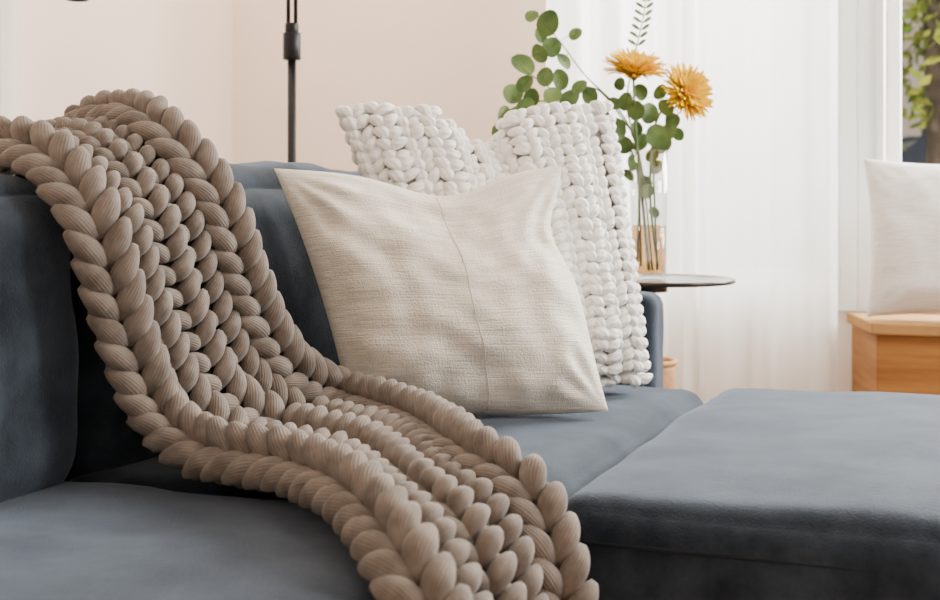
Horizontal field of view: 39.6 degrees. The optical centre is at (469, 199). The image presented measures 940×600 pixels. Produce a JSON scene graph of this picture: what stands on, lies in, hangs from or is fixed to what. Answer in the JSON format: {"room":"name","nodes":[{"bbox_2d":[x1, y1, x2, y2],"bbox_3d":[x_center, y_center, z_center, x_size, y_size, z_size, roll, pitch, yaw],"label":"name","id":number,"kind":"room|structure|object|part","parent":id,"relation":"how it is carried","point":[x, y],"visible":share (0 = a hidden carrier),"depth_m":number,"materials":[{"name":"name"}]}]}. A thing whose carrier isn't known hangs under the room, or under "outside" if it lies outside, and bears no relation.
{"room":"living room","nodes":[
{"label":"living room","id":0,"kind":"room"},
{"bbox_2d":[20,0,231,163],"bbox_3d":[-1.815,-0.500,2.344,0.121,2.700,5.160,0,0,22],"label":"wall","id":1,"kind":"structure","parent":0,"point":[180,51],"depth_m":4.07,"materials":[{"name":"paint"}]},
{"bbox_2d":[0,0,19,120],"bbox_3d":[-1.371,-0.453,3.114,0.118,2.546,0.920,0,0,22],"label":"curtain","id":2,"kind":"object","parent":1,"relation":"hanging from","point":[9,9],"visible":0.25,"depth_m":3.45,"materials":[{"name":"white fabric"}]},
{"bbox_2d":[232,0,885,391],"bbox_3d":[1.321,-0.500,3.795,4.610,2.700,0.120,0,0,22],"label":"wall","id":3,"kind":"structure","parent":0,"point":[454,56],"depth_m":4.41,"materials":[{"name":"paint"}]},
{"bbox_2d":[546,0,837,403],"bbox_3d":[0.619,-0.453,3.910,1.000,2.546,0.182,0,0,22],"label":"sheer curtain","id":4,"kind":"object","parent":3,"relation":"hanging from","point":[748,195],"visible":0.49,"depth_m":3.79,"materials":[{"name":"white fabric"}]},
{"bbox_3d":[0.447,-0.425,3.935,0.467,2.490,0.083,0,0,22],"label":"panel","id":5,"kind":"part","parent":4,"relation":"part of","materials":[{"name":"white fabric"}]},
{"bbox_3d":[0.831,-0.425,3.761,0.445,2.490,0.064,0,0,22],"label":"panel","id":6,"kind":"part","parent":4,"relation":"part of","materials":[{"name":"white fabric"}]},
{"bbox_2d":[838,0,857,311],"bbox_3d":[0.700,-0.675,4.005,0.950,2.000,0.117,0,0,22],"label":"frame","id":7,"kind":"object","parent":3,"relation":"attached to","point":[847,9],"visible":0.05,"depth_m":3.79,"materials":[{"name":"white"}]},
{"bbox_2d":[858,0,939,314],"bbox_3d":[1.887,-0.675,3.525,1.610,2.000,0.117,0,0,22],"label":"frame","id":8,"kind":"object","parent":3,"relation":"attached to","point":[871,13],"visible":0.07,"depth_m":3.78,"materials":[{"name":"white"}]},
{"bbox_2d":[864,158,939,316],"bbox_3d":[1.285,0.100,3.477,0.430,0.430,0.251,0,0,0],"label":"pillow","id":9,"kind":"object","parent":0,"point":[904,198],"depth_m":3.48,"materials":[{"name":"white fabric"}]},
{"bbox_3d":[0.322,0.880,1.481,4.730,0.060,5.160,0,0,22],"label":"floor","id":10,"kind":"structure","parent":0,"visible":0},
{"bbox_2d":[66,0,300,161],"bbox_3d":[-0.677,-0.104,3.400,0.706,1.908,0.280,0,0,0],"label":"floor lamp","id":11,"kind":"object","parent":10,"relation":"on","point":[291,36],"visible":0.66,"depth_m":3.39,"materials":[{"name":"black metal"}]},
{"bbox_2d":[0,161,703,599],"bbox_3d":[-0.392,0.387,1.840,1.005,0.926,2.677,0,0,22],"label":"sofa","id":12,"kind":"object","parent":10,"relation":"on","point":[88,511],"visible":0.33,"depth_m":1.72,"materials":[{"name":"fabric"}]},
{"bbox_2d":[0,173,78,502],"bbox_3d":[-0.856,0.204,1.365,0.301,0.509,1.170,0,0,22],"label":"cushion","id":13,"kind":"object","parent":12,"relation":"on","point":[39,349],"depth_m":1.73,"materials":[{"name":"fabric"}]},
{"bbox_2d":[0,481,375,599],"bbox_3d":[-0.506,0.490,1.225,0.756,0.232,1.174,0,0,22],"label":"seat cushion","id":14,"kind":"object","parent":12,"relation":"on","point":[60,540],"depth_m":1.43,"materials":[{"name":"fabric"}]},
{"bbox_2d":[15,161,361,481],"bbox_3d":[-0.404,0.193,2.484,0.303,0.538,1.235,0,0,22],"label":"cushion","id":15,"kind":"object","parent":12,"relation":"on","point":[107,449],"depth_m":2.25,"materials":[{"name":"fabric"}]},
{"bbox_2d":[0,88,598,599],"bbox_3d":[-0.349,0.254,1.885,1.380,0.872,0.706,0,0,37],"label":"knit blanket","id":16,"kind":"object","parent":12,"relation":"on","point":[203,355],"visible":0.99,"depth_m":1.75,"materials":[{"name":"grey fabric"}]},
{"bbox_2d":[69,385,703,500],"bbox_3d":[-0.054,0.490,2.345,0.746,0.217,1.241,0,0,22],"label":"seat cushion","id":17,"kind":"object","parent":12,"relation":"on","point":[575,449],"depth_m":2.12,"materials":[{"name":"fabric"}]},
{"bbox_2d":[274,166,607,414],"bbox_3d":[-0.049,0.158,2.316,0.591,0.446,0.210,0,0,-12],"label":"linen pillow","id":18,"kind":"object","parent":12,"relation":"on","point":[470,299],"visible":0.95,"depth_m":2.26,"materials":[{"name":"beige fabric"}]},
{"bbox_2d":[335,100,652,387],"bbox_3d":[0.044,0.088,2.578,0.626,0.587,0.243,0,0,-16],"label":"knit pillow","id":19,"kind":"object","parent":12,"relation":"on","point":[405,147],"visible":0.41,"depth_m":2.54,"materials":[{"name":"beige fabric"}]},
{"bbox_3d":[0.022,0.478,3.048,0.864,0.551,0.126,0,0,22],"label":"arm","id":20,"kind":"part","parent":12,"relation":"part of","materials":[{"name":"fabric"}]},
{"bbox_2d":[663,356,677,388],"bbox_3d":[0.475,0.638,3.520,0.172,0.421,0.172,0,0,0],"label":"pot","id":21,"kind":"object","parent":10,"relation":"on","point":[669,363],"visible":0.08,"depth_m":3.47,"materials":[{"name":"orange ceramic"}]},
{"bbox_2d":[634,274,735,292],"bbox_3d":[0.447,0.519,3.150,0.380,0.662,0.380,0,0,0],"label":"side table","id":22,"kind":"object","parent":10,"relation":"on","point":[655,283],"visible":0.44,"depth_m":3.10,"materials":[{"name":"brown metal"}]},
{"bbox_2d":[491,0,713,270],"bbox_3d":[0.317,-0.167,3.113,0.531,0.714,0.174,0,0,0],"label":"flower vase","id":23,"kind":"object","parent":22,"relation":"on","point":[689,91],"visible":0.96,"depth_m":3.13,"materials":[{"name":"plant"}]},
{"bbox_3d":[0.395,-0.325,3.111,0.159,0.088,0.152,0,0,0],"label":"flower","id":24,"kind":"part","parent":23,"relation":"part of","materials":[{"name":"orange plant"}]},
{"bbox_3d":[0.515,-0.257,3.080,0.136,0.146,0.107,0,0,0],"label":"flower","id":25,"kind":"part","parent":23,"relation":"part of","materials":[{"name":"orange plant"}]},
{"bbox_2d":[566,388,939,599],"bbox_3d":[0.760,0.602,2.038,0.995,0.495,1.137,0,0,22],"label":"ottoman","id":26,"kind":"object","parent":10,"relation":"on","point":[748,493],"visible":0.92,"depth_m":1.67,"materials":[{"name":"fabric"}]},
{"bbox_2d":[847,312,939,394],"bbox_3d":[1.783,0.587,3.326,1.624,0.527,0.327,0,0,22],"label":"wooden bench","id":27,"kind":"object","parent":10,"relation":"on","point":[900,353],"depth_m":3.44,"materials":[{"name":"brown wood"}]},
{"label":"outside","id":28,"kind":"structure","parent":0,"visible":0},
{"bbox_3d":[17.641,0.940,20.147,60.000,0.060,42.250,0,0,22],"label":"ground","id":29,"kind":"structure","parent":28,"visible":0},
{"bbox_2d":[902,0,923,137],"bbox_3d":[10.250,-1.720,25.000,11.500,5.260,6.000,0,0,0],"label":"wall","id":30,"kind":"structure","parent":29,"relation":"on","point":[907,131],"depth_m":22.00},
{"bbox_2d":[921,86,925,135],"bbox_3d":[9.500,-1.150,21.985,7.800,1.600,0.070,0,0,0],"label":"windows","id":31,"kind":"structure","parent":30,"relation":"in","point":[923,130],"depth_m":21.95,"materials":[{"name":"grey"}]},
{"bbox_2d":[902,136,925,163],"bbox_3d":[4.999,0.121,13.000,4.403,1.577,1.767,0,0,0],"label":"parked car","id":32,"kind":"object","parent":29,"relation":"on","point":[915,146],"visible":0.02,"depth_m":12.26,"materials":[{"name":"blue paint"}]},
{"bbox_2d":[902,0,939,163],"bbox_3d":[2.744,-1.122,8.854,2.792,4.067,2.469,0,0,0],"label":"street tree","id":33,"kind":"object","parent":29,"relation":"on","point":[929,33],"visible":0.2,"depth_m":8.54,"materials":[{"name":"green plant"}]}
]}

